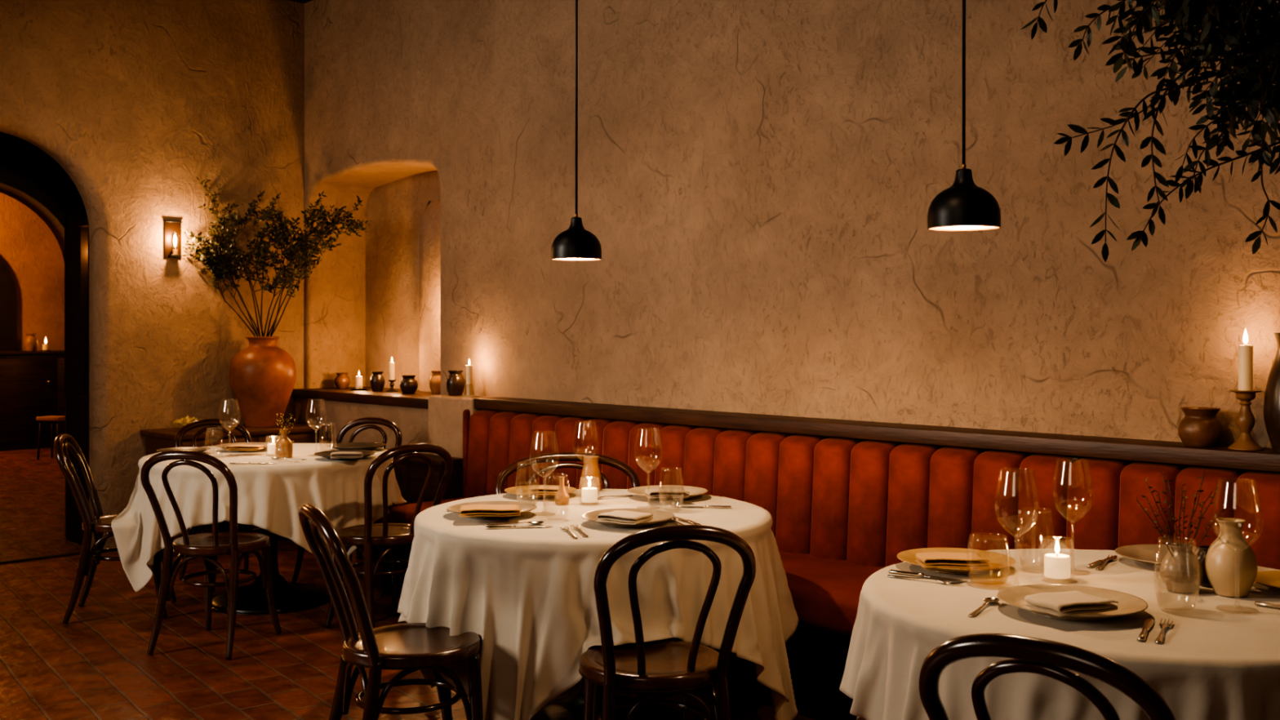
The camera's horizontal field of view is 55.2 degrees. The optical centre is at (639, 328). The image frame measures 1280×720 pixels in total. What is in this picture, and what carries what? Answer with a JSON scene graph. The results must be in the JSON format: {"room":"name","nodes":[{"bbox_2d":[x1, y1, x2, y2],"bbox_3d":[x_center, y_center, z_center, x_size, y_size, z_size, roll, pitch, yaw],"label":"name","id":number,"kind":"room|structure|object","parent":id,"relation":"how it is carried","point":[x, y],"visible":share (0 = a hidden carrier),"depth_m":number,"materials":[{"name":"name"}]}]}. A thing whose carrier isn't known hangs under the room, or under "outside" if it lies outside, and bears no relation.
{"room":"restaurant","nodes":[
{"label":"restaurant","id":0,"kind":"room"},
{"bbox_2d":[0,191,64,351],"bbox_3d":[-8.569,-0.250,13.727,8.000,3.300,0.100,0,0,-44],"label":"wall","id":1,"kind":"structure","parent":0,"point":[33,255],"depth_m":14.82,"materials":[{"name":"orange paint"}]},
{"bbox_2d":[0,258,17,351],"bbox_3d":[-8.015,0.150,14.157,1.500,2.500,0.040,0,0,-44],"label":"door","id":2,"kind":"structure","parent":1,"relation":"in","point":[8,300],"depth_m":14.59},
{"bbox_2d":[0,182,66,536],"bbox_3d":[-3.570,-0.450,8.462,8.000,3.700,0.140,0,0,-44],"label":"wall","id":3,"kind":"structure","parent":0,"point":[44,213],"depth_m":8.07,"materials":[{"name":"orange paint"}]},
{"bbox_2d":[0,0,304,550],"bbox_3d":[-5.210,-0.450,6.050,8.300,3.700,0.140,0,0,-44],"label":"wall","id":4,"kind":"structure","parent":0,"point":[137,101],"depth_m":7.95,"materials":[{"name":"paint"}]},
{"bbox_2d":[0,550,90,564],"bbox_3d":[-3.852,1.394,7.278,1.200,0.012,0.050,0,0,-44],"label":"trim","id":5,"kind":"structure","parent":4,"relation":"attached to","point":[79,552],"depth_m":7.45,"materials":[{"name":"wood"}]},
{"bbox_2d":[64,171,88,545],"bbox_3d":[-4.089,-0.100,7.542,1.420,3.000,0.480,0,0,-44],"label":"lining","id":6,"kind":"object","parent":4,"relation":"attached to","point":[77,227],"visible":0.4,"depth_m":7.99,"materials":[{"name":"wood"}]},
{"bbox_2d":[0,131,65,228],"bbox_3d":[-4.238,-0.885,7.721,1.410,1.010,0.001,0,0,-44],"label":"trim","id":7,"kind":"structure","parent":6,"relation":"attached to","point":[24,166],"depth_m":7.99,"materials":[{"name":"wood"}]},
{"bbox_2d":[164,220,182,257],"bbox_3d":[-3.031,-0.585,7.975,0.110,0.240,0.069,0,0,-44],"label":"wall sconce","id":8,"kind":"object","parent":4,"relation":"attached to","point":[172,228],"visible":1,"depth_m":7.97,"materials":[{"name":"metal"}]},
{"bbox_2d":[172,248,177,254],"bbox_3d":[-3.024,-0.502,7.967,0.034,0.035,0.034,0,0,-44],"label":"bulb socket","id":9,"kind":"object","parent":8,"relation":"attached to","point":[175,251],"depth_m":7.95,"materials":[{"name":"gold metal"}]},
{"bbox_2d":[289,0,311,3],"bbox_3d":[-1.645,-2.350,2.513,8.600,0.100,11.100,0,0,-44],"label":"ceiling","id":10,"kind":"structure","parent":0,"point":[298,1],"depth_m":8.59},
{"bbox_2d":[551,0,601,261],"bbox_3d":[-0.223,-1.272,4.300,0.177,2.055,0.177,0,0,-44],"label":"pendant lamp","id":11,"kind":"object","parent":10,"relation":"hanging from","point":[575,243],"visible":1,"depth_m":4.25,"materials":[{"name":"black metal"}]},
{"bbox_2d":[927,0,1000,231],"bbox_3d":[0.809,-1.275,3.060,0.177,2.048,0.177,0,0,-44],"label":"pendant lamp","id":12,"kind":"object","parent":10,"relation":"hanging from","point":[964,206],"visible":1,"depth_m":3.01,"materials":[{"name":"black metal"}]},
{"bbox_2d":[1021,0,1279,262],"bbox_3d":[1.560,-1.231,3.216,1.173,2.138,0.734,0,0,-28],"label":"plant","id":13,"kind":"object","parent":10,"relation":"hanging from","point":[1256,80],"visible":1,"depth_m":3.06,"materials":[{"name":"green plant"}]},
{"bbox_2d":[295,397,428,453],"bbox_3d":[-1.537,0.938,8.159,0.670,0.925,1.860,0,0,-44],"label":"wall","id":14,"kind":"structure","parent":0,"point":[412,422],"depth_m":7.92,"materials":[{"name":"paint"}]},
{"bbox_2d":[291,386,440,408],"bbox_3d":[-1.601,0.449,8.102,0.560,0.058,1.855,0,0,-44],"label":"trim","id":15,"kind":"structure","parent":14,"relation":"on","point":[420,399],"depth_m":7.97,"materials":[{"name":"brown wood"}]},
{"bbox_2d":[333,372,350,389],"bbox_3d":[-2.092,0.364,8.605,0.110,0.112,0.110,0,0,-44],"label":"clay pot","id":16,"kind":"object","parent":15,"relation":"on","point":[342,380],"visible":1,"depth_m":8.57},
{"bbox_2d":[351,371,367,390],"bbox_3d":[-1.927,0.352,8.402,0.110,0.137,0.110,0,0,-44],"label":"candle","id":17,"kind":"object","parent":15,"relation":"on","point":[358,380],"visible":1,"depth_m":8.38,"materials":[{"name":"wax"}]},
{"bbox_2d":[369,371,385,391],"bbox_3d":[-1.768,0.354,8.250,0.099,0.133,0.099,0,0,-44],"label":"clay pot","id":18,"kind":"object","parent":15,"relation":"on","point":[377,381],"visible":1,"depth_m":8.21,"materials":[{"name":"ceramic"}]},
{"bbox_2d":[385,357,398,391],"bbox_3d":[-1.663,0.302,8.211,0.088,0.237,0.088,0,0,-44],"label":"candlestick","id":19,"kind":"object","parent":15,"relation":"on","point":[391,380],"visible":1,"depth_m":8.20,"materials":[{"name":"wax"}]},
{"bbox_2d":[399,374,417,394],"bbox_3d":[-1.498,0.360,7.936,0.118,0.120,0.118,0,0,-44],"label":"clay pot","id":20,"kind":"object","parent":15,"relation":"on","point":[408,384],"visible":1,"depth_m":7.90,"materials":[{"name":"ceramic"}]},
{"bbox_2d":[429,370,440,394],"bbox_3d":[-1.307,0.345,7.924,0.112,0.151,0.112,0,0,-44],"label":"clay pot","id":21,"kind":"object","parent":15,"relation":"on","point":[435,379],"visible":0.64,"depth_m":7.88,"materials":[{"name":"ceramic"}]},
{"bbox_2d":[0,447,814,719],"bbox_3d":[-3.766,1.450,6.636,11.200,0.100,20.000,0,0,-44],"label":"floor","id":22,"kind":"structure","parent":0,"point":[96,665],"depth_m":5.45,"materials":[{"name":"ceramic"}]},
{"bbox_2d":[0,350,65,451],"bbox_3d":[-7.046,0.830,14.625,1.480,1.140,0.536,0,0,-44],"label":"sideboard","id":23,"kind":"object","parent":22,"relation":"on","point":[32,383],"visible":0.38,"depth_m":14.25,"materials":[{"name":"brown wood"}]},
{"bbox_2d":[24,333,38,351],"bbox_3d":[-7.194,0.158,14.482,0.152,0.204,0.152,0,0,-44],"label":"clay pot","id":24,"kind":"object","parent":23,"relation":"on","point":[31,341],"visible":0.96,"depth_m":14.43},
{"bbox_2d":[40,337,50,351],"bbox_3d":[-7.047,0.175,14.525,0.110,0.170,0.110,0,0,-44],"label":"candlestick","id":25,"kind":"object","parent":23,"relation":"on","point":[45,347],"visible":1,"depth_m":14.49,"materials":[{"name":"wax"}]},
{"bbox_2d":[35,415,65,459],"bbox_3d":[-6.292,1.171,13.177,0.300,0.461,0.225,0,0,18],"label":"wooden stool","id":26,"kind":"object","parent":22,"relation":"on","point":[50,418],"visible":0.62,"depth_m":13.12,"materials":[{"name":"brown wood"}]},
{"bbox_2d":[53,433,176,624],"bbox_3d":[-2.585,0.956,6.037,0.526,0.888,0.444,0,0,-14],"label":"bentwood chair","id":27,"kind":"object","parent":22,"relation":"on","point":[100,524],"visible":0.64,"depth_m":5.91,"materials":[{"name":"brown wood"}]},
{"bbox_2d":[140,450,281,659],"bbox_3d":[-1.882,0.956,5.405,0.444,0.888,0.526,0,0,12],"label":"bentwood chair","id":28,"kind":"object","parent":22,"relation":"on","point":[205,546],"visible":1,"depth_m":5.28,"materials":[{"name":"brown wood"}]},
{"bbox_2d":[174,418,260,591],"bbox_3d":[-2.296,0.956,6.813,0.444,0.888,0.526,0,0,-40],"label":"bentwood chair","id":29,"kind":"object","parent":22,"relation":"on","point":[205,422],"visible":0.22,"depth_m":6.92,"materials":[{"name":"brown wood"}]},
{"bbox_2d":[140,421,332,557],"bbox_3d":[-2.630,1.022,8.020,1.075,0.755,0.532,0,0,-44],"label":"console table","id":30,"kind":"object","parent":22,"relation":"on","point":[156,439],"visible":0.33,"depth_m":7.84,"materials":[{"name":"brown wood"}]},
{"bbox_2d":[172,415,202,426],"bbox_3d":[-2.867,0.597,7.765,0.220,0.098,0.220,0,0,-44],"label":"glass bowl","id":31,"kind":"object","parent":30,"relation":"on","point":[184,421],"visible":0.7,"depth_m":7.73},
{"bbox_2d":[229,336,296,426],"bbox_3d":[-2.513,0.348,8.163,0.427,0.595,0.427,0,0,-44],"label":"terracotta urn","id":32,"kind":"object","parent":30,"relation":"on","point":[262,375],"visible":0.99,"depth_m":8.02,"materials":[{"name":"ceramic"}]},
{"bbox_2d":[182,173,369,336],"bbox_3d":[-2.384,-0.347,8.059,1.076,1.344,0.819,0,0,-33],"label":"branches","id":33,"kind":"object","parent":32,"relation":"in","point":[301,245],"visible":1,"depth_m":8.07,"materials":[{"name":"green plant"}]},
{"bbox_2d":[212,528,328,614],"bbox_3d":[-1.900,1.028,6.280,1.204,0.746,1.204,0,0,-44],"label":"round table","id":34,"kind":"object","parent":22,"relation":"on","point":[290,597],"visible":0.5,"depth_m":6.16,"materials":[{"name":"black metal"}]},
{"bbox_2d":[111,443,406,591],"bbox_3d":[-1.904,0.946,6.295,1.333,0.616,1.356,0,0,3],"label":"tablecloth","id":35,"kind":"object","parent":34,"relation":"on","point":[271,496],"visible":0.6,"depth_m":5.78,"materials":[{"name":"beige fabric"}]},
{"bbox_2d":[156,446,210,452],"bbox_3d":[-2.344,0.630,6.292,0.262,0.023,0.262,0,0,-44],"label":"dinner plate","id":36,"kind":"object","parent":35,"relation":"on","point":[188,448],"visible":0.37,"depth_m":6.37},
{"bbox_2d":[215,442,271,451],"bbox_3d":[-2.085,0.628,6.491,0.308,0.027,0.308,0,0,-44],"label":"dinner plate","id":37,"kind":"object","parent":35,"relation":"on","point":[221,446],"visible":0.34,"depth_m":6.57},
{"bbox_2d":[225,444,264,450],"bbox_3d":[-2.015,0.604,6.248,0.175,0.025,0.103,0,0,-5],"label":"folded napkin","id":38,"kind":"object","parent":35,"relation":"on","point":[237,446],"visible":1,"depth_m":6.23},
{"bbox_2d":[229,462,275,464],"bbox_3d":[-1.835,0.637,5.809,0.214,0.007,0.020,0,0,-8],"label":"table knife","id":39,"kind":"object","parent":35,"relation":"on","point":[229,463],"visible":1,"depth_m":5.80,"materials":[{"name":"metal"}]},
{"bbox_2d":[266,436,275,453],"bbox_3d":[-1.861,0.591,6.216,0.077,0.100,0.077,0,0,-14],"label":"votive candle","id":40,"kind":"object","parent":35,"relation":"on","point":[270,446],"visible":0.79,"depth_m":6.19,"materials":[{"name":"white wax"}]},
{"bbox_2d":[258,460,303,463],"bbox_3d":[-1.718,0.636,5.862,0.204,0.008,0.025,0,0,-20],"label":"fork","id":41,"kind":"object","parent":35,"relation":"on","point":[300,460],"visible":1,"depth_m":5.86,"materials":[{"name":"metal"}]},
{"bbox_2d":[275,413,296,457],"bbox_3d":[-1.774,0.531,6.123,0.100,0.222,0.084,0,0,0],"label":"bottle vase","id":42,"kind":"object","parent":35,"relation":"on","point":[283,446],"visible":0.98,"depth_m":6.10,"materials":[{"name":"ceramic"}]},
{"bbox_2d":[271,457,306,459],"bbox_3d":[-1.726,0.636,6.014,0.187,0.008,0.037,0,0,10],"label":"spoon","id":43,"kind":"object","parent":35,"relation":"on","point":[271,457],"visible":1,"depth_m":6.01,"materials":[{"name":"metal"}]},
{"bbox_2d":[314,449,377,460],"bbox_3d":[-1.456,0.628,6.069,0.308,0.027,0.308,0,0,-44],"label":"dinner plate","id":44,"kind":"object","parent":35,"relation":"on","point":[326,454],"visible":0.61,"depth_m":6.10,"materials":[{"name":"ceramic"}]},
{"bbox_2d":[329,451,363,458],"bbox_3d":[-1.407,0.604,5.876,0.155,0.025,0.103,0,0,-15],"label":"folded napkin","id":45,"kind":"object","parent":44,"relation":"on","point":[352,455],"visible":1,"depth_m":5.84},
{"bbox_2d":[326,442,386,450],"bbox_3d":[-1.501,0.628,6.491,0.308,0.027,0.308,0,0,-44],"label":"dinner plate","id":46,"kind":"object","parent":35,"relation":"on","point":[344,446],"visible":0.9,"depth_m":6.56,"materials":[{"name":"ceramic"}]},
{"bbox_2d":[291,417,402,589],"bbox_3d":[-1.639,0.956,6.882,0.444,0.888,0.526,0,0,22],"label":"bentwood chair","id":47,"kind":"object","parent":22,"relation":"on","point":[392,425],"visible":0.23,"depth_m":7.06,"materials":[{"name":"brown wood"}]},
{"bbox_2d":[324,443,453,628],"bbox_3d":[-1.163,0.956,5.658,0.444,0.888,0.526,0,0,-41],"label":"bentwood chair","id":48,"kind":"object","parent":22,"relation":"on","point":[396,535],"visible":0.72,"depth_m":5.53,"materials":[{"name":"brown wood"}]},
{"bbox_2d":[298,503,483,719],"bbox_3d":[-0.740,0.956,3.675,0.526,0.888,0.444,0,0,-27],"label":"bentwood chair","id":49,"kind":"object","parent":22,"relation":"on","point":[409,647],"visible":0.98,"depth_m":3.62,"materials":[{"name":"brown wood"}]},
{"bbox_2d":[494,452,642,698],"bbox_3d":[-0.276,0.957,4.856,0.600,0.888,0.527,0,0,-6],"label":"bentwood chair","id":50,"kind":"object","parent":22,"relation":"on","point":[513,467],"visible":0.13,"depth_m":5.07,"materials":[{"name":"brown wood"}]},
{"bbox_2d":[530,645,675,719],"bbox_3d":[-0.160,1.028,4.300,1.204,0.746,1.204,0,0,-44],"label":"round table","id":51,"kind":"object","parent":22,"relation":"on","point":[571,707],"visible":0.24,"depth_m":4.25,"materials":[{"name":"brown wood"}]},
{"bbox_2d":[396,488,799,719],"bbox_3d":[-0.168,0.991,4.343,1.349,0.704,1.489,0,0,-20],"label":"tablecloth","id":52,"kind":"object","parent":51,"relation":"on","point":[528,595],"visible":0.78,"depth_m":3.77,"materials":[{"name":"beige fabric"}]},
{"bbox_2d":[447,501,537,519],"bbox_3d":[-0.509,0.628,4.221,0.308,0.027,0.308,0,0,-44],"label":"dinner plate","id":53,"kind":"object","parent":52,"relation":"on","point":[524,507],"visible":0.37,"depth_m":4.28,"materials":[{"name":"ceramic"}]},
{"bbox_2d":[458,504,520,517],"bbox_3d":[-0.499,0.604,4.080,0.205,0.025,0.123,0,0,-8],"label":"folded napkin","id":54,"kind":"object","parent":53,"relation":"on","point":[472,510],"visible":1,"depth_m":4.04,"materials":[{"name":"fabric"}]},
{"bbox_2d":[486,521,544,525],"bbox_3d":[-0.406,0.636,4.005,0.187,0.008,0.037,0,0,-9],"label":"spoon","id":55,"kind":"object","parent":52,"relation":"on","point":[531,522],"visible":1,"depth_m":4.00,"materials":[{"name":"metal"}]},
{"bbox_2d":[485,525,552,528],"bbox_3d":[-0.388,0.637,3.948,0.214,0.007,0.020,0,0,-10],"label":"table knife","id":56,"kind":"object","parent":52,"relation":"on","point":[495,526],"visible":1,"depth_m":3.94,"materials":[{"name":"metal"}]},
{"bbox_2d":[504,484,576,498],"bbox_3d":[-0.382,0.629,4.705,0.277,0.024,0.277,0,0,-44],"label":"dinner plate","id":57,"kind":"object","parent":52,"relation":"on","point":[523,491],"visible":0.7,"depth_m":4.72,"materials":[{"name":"ceramic"}]},
{"bbox_2d":[529,485,565,494],"bbox_3d":[-0.344,0.604,4.592,0.136,0.024,0.092,0,0,-5],"label":"folded napkin","id":58,"kind":"object","parent":57,"relation":"on","point":[537,490],"visible":0.66,"depth_m":4.56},
{"bbox_2d":[554,476,568,505],"bbox_3d":[-0.285,0.591,4.479,0.054,0.101,0.054,0,0,-44],"label":"bud vase","id":59,"kind":"object","parent":52,"relation":"on","point":[562,497],"visible":1,"depth_m":4.46,"materials":[{"name":"ceramic"}]},
{"bbox_2d":[560,525,577,538],"bbox_3d":[-0.221,0.636,3.842,0.025,0.008,0.204,0,0,-14],"label":"fork","id":60,"kind":"object","parent":52,"relation":"on","point":[572,535],"visible":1,"depth_m":3.83,"materials":[{"name":"metal"}]},
{"bbox_2d":[570,524,588,537],"bbox_3d":[-0.190,0.636,3.870,0.025,0.008,0.204,0,0,-14],"label":"fork","id":61,"kind":"object","parent":52,"relation":"on","point":[583,534],"visible":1,"depth_m":3.86,"materials":[{"name":"metal"}]},
{"bbox_2d":[578,478,597,502],"bbox_3d":[-0.185,0.591,4.479,0.077,0.100,0.077,0,0,-14],"label":"votive candle","id":62,"kind":"object","parent":52,"relation":"on","point":[588,495],"visible":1,"depth_m":4.46,"materials":[{"name":"white wax"}]},
{"bbox_2d":[580,455,601,491],"bbox_3d":[-0.194,0.574,4.861,0.083,0.136,0.083,0,0,-44],"label":"vase","id":63,"kind":"object","parent":52,"relation":"on","point":[590,469],"visible":0.84,"depth_m":4.83,"materials":[{"name":"ceramic"}]},
{"bbox_2d":[597,494,632,499],"bbox_3d":[-0.113,0.636,4.646,0.204,0.008,0.025,0,0,-35],"label":"fork","id":64,"kind":"object","parent":52,"relation":"on","point":[601,497],"visible":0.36,"depth_m":4.66,"materials":[{"name":"metal"}]},
{"bbox_2d":[581,508,674,527],"bbox_3d":[-0.040,0.628,4.038,0.308,0.027,0.308,0,0,-44],"label":"dinner plate","id":65,"kind":"object","parent":52,"relation":"on","point":[659,516],"visible":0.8,"depth_m":4.06,"materials":[{"name":"ceramic"}]},
{"bbox_2d":[596,510,653,524],"bbox_3d":[-0.049,0.604,3.933,0.150,0.025,0.118,0,0,28],"label":"folded napkin","id":66,"kind":"object","parent":65,"relation":"on","point":[621,517],"visible":1,"depth_m":3.91,"materials":[{"name":"fabric"}]},
{"bbox_2d":[626,484,707,500],"bbox_3d":[0.105,0.628,4.662,0.308,0.027,0.308,0,0,-44],"label":"dinner plate","id":67,"kind":"object","parent":52,"relation":"on","point":[639,491],"visible":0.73,"depth_m":4.71,"materials":[{"name":"ceramic"}]},
{"bbox_2d":[644,488,689,498],"bbox_3d":[0.099,0.604,4.508,0.155,0.025,0.103,0,0,-10],"label":"folded napkin","id":68,"kind":"object","parent":67,"relation":"on","point":[663,492],"visible":0.99,"depth_m":4.47,"materials":[{"name":"fabric"}]},
{"bbox_2d":[666,518,684,524],"bbox_3d":[0.127,0.636,4.016,0.037,0.008,0.187,0,0,-22],"label":"spoon","id":69,"kind":"object","parent":52,"relation":"on","point":[671,519],"visible":0.72,"depth_m":4.05,"materials":[{"name":"metal"}]},
{"bbox_2d":[666,518,676,521],"bbox_3d":[0.102,0.637,4.078,0.037,0.007,0.054,0,0,-22],"label":"bowl","id":70,"kind":"object","parent":69,"relation":"on","point":[672,519],"depth_m":4.06,"materials":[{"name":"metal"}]},
{"bbox_2d":[674,516,700,524],"bbox_3d":[0.154,0.637,4.075,0.020,0.007,0.214,0,0,-22],"label":"table knife","id":71,"kind":"object","parent":52,"relation":"on","point":[676,517],"visible":0.75,"depth_m":4.05,"materials":[{"name":"metal"}]},
{"bbox_2d":[671,505,731,507],"bbox_3d":[0.220,0.637,4.398,0.214,0.007,0.020,0,0,8],"label":"table knife","id":72,"kind":"object","parent":52,"relation":"on","point":[705,506],"visible":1,"depth_m":4.39,"materials":[{"name":"metal"}]},
{"bbox_2d":[578,524,755,719],"bbox_3d":[0.049,0.956,3.436,0.444,0.888,0.526,0,0,-14],"label":"bentwood chair","id":73,"kind":"object","parent":22,"relation":"on","point":[658,668],"visible":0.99,"depth_m":3.31,"materials":[{"name":"brown wood"}]},
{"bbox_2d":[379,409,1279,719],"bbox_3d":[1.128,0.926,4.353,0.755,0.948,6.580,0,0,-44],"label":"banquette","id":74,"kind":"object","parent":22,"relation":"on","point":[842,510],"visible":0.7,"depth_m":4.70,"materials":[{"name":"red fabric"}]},
{"bbox_2d":[919,633,1175,719],"bbox_3d":[0.800,0.956,2.226,0.444,0.888,0.527,0,0,38],"label":"bentwood chair","id":75,"kind":"object","parent":22,"relation":"on","point":[1050,659],"visible":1,"depth_m":2.03,"materials":[{"name":"brown wood"}]},
{"bbox_2d":[428,395,497,458],"bbox_3d":[-1.002,0.895,7.101,0.250,1.010,0.450,0,0,-44],"label":"wall pier","id":76,"kind":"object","parent":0,"point":[445,411],"visible":0.29,"depth_m":7.02,"materials":[{"name":"paint"}]},
{"bbox_2d":[445,370,465,395],"bbox_3d":[-1.076,0.316,7.143,0.110,0.148,0.110,0,0,-44],"label":"clay jar","id":77,"kind":"object","parent":76,"relation":"on","point":[455,383],"visible":1,"depth_m":7.10,"materials":[{"name":"ceramic"}]},
{"bbox_2d":[461,359,477,397],"bbox_3d":[-0.981,0.279,7.035,0.092,0.222,0.092,0,0,-44],"label":"candle","id":78,"kind":"object","parent":76,"relation":"on","point":[468,368],"visible":1,"depth_m":7.02,"materials":[{"name":"beige wax"}]},
{"bbox_2d":[528,521,544,524],"bbox_3d":[-0.341,0.637,4.016,0.054,0.007,0.037,0,0,-9],"label":"bowl","id":79,"kind":"object","parent":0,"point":[531,522],"depth_m":4.03,"materials":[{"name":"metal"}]},
{"bbox_2d":[304,0,1279,448],"bbox_3d":[1.343,-0.915,5.074,0.460,2.770,10.500,0,0,-44],"label":"wall","id":80,"kind":"structure","parent":0,"point":[758,180],"depth_m":5.51,"materials":[{"name":"paint"}]},
{"bbox_3d":[1.170,1.028,2.970,1.204,0.746,1.204,0,0,-44],"label":"round table","id":81,"kind":"object","parent":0,"visible":0},
{"bbox_2d":[839,548,1279,719],"bbox_3d":[1.178,0.953,2.982,1.363,0.629,1.357,0,0,2],"label":"tablecloth","id":82,"kind":"object","parent":81,"relation":"on","point":[1211,664],"visible":0.74,"depth_m":2.68,"materials":[{"name":"beige fabric"}]},
{"bbox_2d":[887,574,965,585],"bbox_3d":[0.726,0.636,3.115,0.204,0.008,0.025,0,0,36],"label":"fork","id":83,"kind":"object","parent":82,"relation":"on","point":[889,575],"visible":1,"depth_m":3.10,"materials":[{"name":"metal"}]},
{"bbox_2d":[888,569,968,582],"bbox_3d":[0.744,0.637,3.162,0.214,0.007,0.020,0,0,36],"label":"table knife","id":84,"kind":"object","parent":82,"relation":"on","point":[895,571],"visible":1,"depth_m":3.17,"materials":[{"name":"metal"}]},
{"bbox_2d":[897,547,1015,574],"bbox_3d":[0.847,0.628,3.287,0.308,0.027,0.308,0,0,-44],"label":"dinner plate","id":85,"kind":"object","parent":82,"relation":"on","point":[997,561],"visible":0.64,"depth_m":3.30,"materials":[{"name":"ceramic"}]},
{"bbox_2d":[915,551,990,568],"bbox_3d":[0.816,0.604,3.205,0.175,0.025,0.103,0,0,0],"label":"folded napkin","id":86,"kind":"object","parent":85,"relation":"on","point":[929,559],"visible":1,"depth_m":3.17,"materials":[{"name":"fabric"}]},
{"bbox_2d":[968,597,999,616],"bbox_3d":[0.786,0.636,2.807,0.037,0.008,0.187,0,0,32],"label":"spoon","id":87,"kind":"object","parent":82,"relation":"on","point":[988,600],"visible":0.99,"depth_m":2.83,"materials":[{"name":"metal"}]},
{"bbox_2d":[982,597,999,603],"bbox_3d":[0.821,0.637,2.864,0.037,0.007,0.054,0,0,32],"label":"bowl","id":88,"kind":"object","parent":87,"relation":"on","point":[988,600],"depth_m":2.88,"materials":[{"name":"metal"}]},
{"bbox_2d":[1040,537,1075,579],"bbox_3d":[1.062,0.586,3.118,0.085,0.110,0.085,0,0,-14],"label":"votive candle","id":89,"kind":"object","parent":82,"relation":"on","point":[1056,566],"visible":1,"depth_m":3.09,"materials":[{"name":"white wax"}]},
{"bbox_2d":[996,584,1147,621],"bbox_3d":[0.978,0.627,2.780,0.323,0.029,0.323,0,0,-44],"label":"dinner plate","id":90,"kind":"object","parent":82,"relation":"on","point":[1128,604],"visible":0.7,"depth_m":2.81,"materials":[{"name":"ceramic"}]},
{"bbox_2d":[1023,591,1118,617],"bbox_3d":[0.949,0.603,2.700,0.165,0.025,0.118,0,0,-22],"label":"folded napkin","id":91,"kind":"object","parent":90,"relation":"on","point":[1059,604],"visible":1,"depth_m":2.67,"materials":[{"name":"fabric"}]},
{"bbox_2d":[1086,555,1116,567],"bbox_3d":[1.273,0.637,3.369,0.020,0.007,0.214,0,0,40],"label":"table knife","id":92,"kind":"object","parent":82,"relation":"on","point":[1099,562],"visible":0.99,"depth_m":3.33,"materials":[{"name":"metal"}]},
{"bbox_2d":[1095,555,1117,569],"bbox_3d":[1.271,0.636,3.343,0.025,0.008,0.204,0,0,32],"label":"fork","id":93,"kind":"object","parent":82,"relation":"on","point":[1101,566],"visible":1,"depth_m":3.33,"materials":[{"name":"metal"}]},
{"bbox_2d":[1136,617,1154,640],"bbox_3d":[1.078,0.637,2.608,0.020,0.007,0.214,0,0,28],"label":"table knife","id":94,"kind":"object","parent":82,"relation":"on","point":[1148,624],"visible":1,"depth_m":2.59,"materials":[{"name":"metal"}]},
{"bbox_2d":[1114,544,1199,568],"bbox_3d":[1.460,0.628,3.341,0.308,0.027,0.308,0,0,-44],"label":"dinner plate","id":95,"kind":"object","parent":82,"relation":"on","point":[1151,555],"visible":0.41,"depth_m":3.43,"materials":[{"name":"ceramic"}]},
{"bbox_2d":[1154,617,1173,643],"bbox_3d":[1.104,0.636,2.586,0.025,0.008,0.204,0,0,28],"label":"fork","id":96,"kind":"object","parent":82,"relation":"on","point":[1160,637],"visible":1,"depth_m":2.57,"materials":[{"name":"metal"}]},
{"bbox_2d":[1136,469,1235,593],"bbox_3d":[1.308,0.496,2.983,0.234,0.291,0.167,0,0,7],"label":"vase","id":97,"kind":"object","parent":82,"relation":"on","point":[1181,571],"visible":1,"depth_m":2.97,"materials":[{"name":"clear glass"}]},
{"bbox_2d":[1195,545,1212,587],"bbox_3d":[1.424,0.594,3.062,0.076,0.096,0.076,0,0,-44],"label":"vase","id":98,"kind":"object","parent":82,"relation":"on","point":[1201,555],"visible":0.29,"depth_m":3.04,"materials":[{"name":"ceramic"}]},
{"bbox_2d":[1204,517,1257,597],"bbox_3d":[1.426,0.551,2.956,0.115,0.181,0.115,0,0,-44],"label":"vase","id":99,"kind":"object","parent":82,"relation":"on","point":[1231,568],"visible":1,"depth_m":2.92,"materials":[{"name":"ceramic"}]},
{"bbox_2d":[1211,492,1262,613],"bbox_3d":[1.362,0.492,2.795,0.107,0.297,0.107,0,0,-44],"label":"wine glass","id":100,"kind":"object","parent":82,"relation":"on","point":[1258,492],"visible":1,"depth_m":2.78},
{"bbox_2d":[1254,570,1279,591],"bbox_3d":[1.629,0.630,3.017,0.246,0.022,0.246,0,0,-44],"label":"dinner plate","id":101,"kind":"object","parent":82,"relation":"on","point":[1270,579],"visible":0.74,"depth_m":3.09,"materials":[{"name":"ceramic"}]},
{"bbox_2d":[1254,601,1279,608],"bbox_3d":[1.500,0.637,2.767,0.020,0.007,0.214,0,0,-40],"label":"table knife","id":102,"kind":"object","parent":82,"relation":"on","point":[1259,603],"visible":1,"depth_m":2.82,"materials":[{"name":"metal"}]},
{"bbox_3d":[1.996,0.923,4.060,0.090,0.955,8.130,0,0,-44],"label":"wall","id":103,"kind":"structure","parent":0,"visible":0},
{"bbox_2d":[473,396,1279,472],"bbox_3d":[1.936,0.416,3.993,0.210,0.057,8.115,0,0,-44],"label":"trim","id":104,"kind":"structure","parent":103,"relation":"on","point":[1266,460],"depth_m":4.75,"materials":[{"name":"brown wood"}]},
{"bbox_2d":[1177,406,1222,447],"bbox_3d":[1.855,0.325,4.056,0.136,0.126,0.136,0,0,-44],"label":"clay pot","id":105,"kind":"object","parent":104,"relation":"on","point":[1200,427],"visible":1,"depth_m":4.01,"materials":[{"name":"ceramic"}]},
{"bbox_2d":[1227,328,1263,450],"bbox_3d":[1.951,0.192,3.947,0.105,0.392,0.105,0,0,-44],"label":"candlestick","id":106,"kind":"object","parent":104,"relation":"on","point":[1245,420],"visible":1,"depth_m":3.93,"materials":[{"name":"brown wood"}]},
{"bbox_2d":[1262,332,1279,453],"bbox_3d":[2.056,0.200,3.852,0.172,0.377,0.172,0,0,-44],"label":"vase","id":107,"kind":"object","parent":104,"relation":"on","point":[1271,408],"visible":1,"depth_m":3.84,"materials":[{"name":"ceramic"}]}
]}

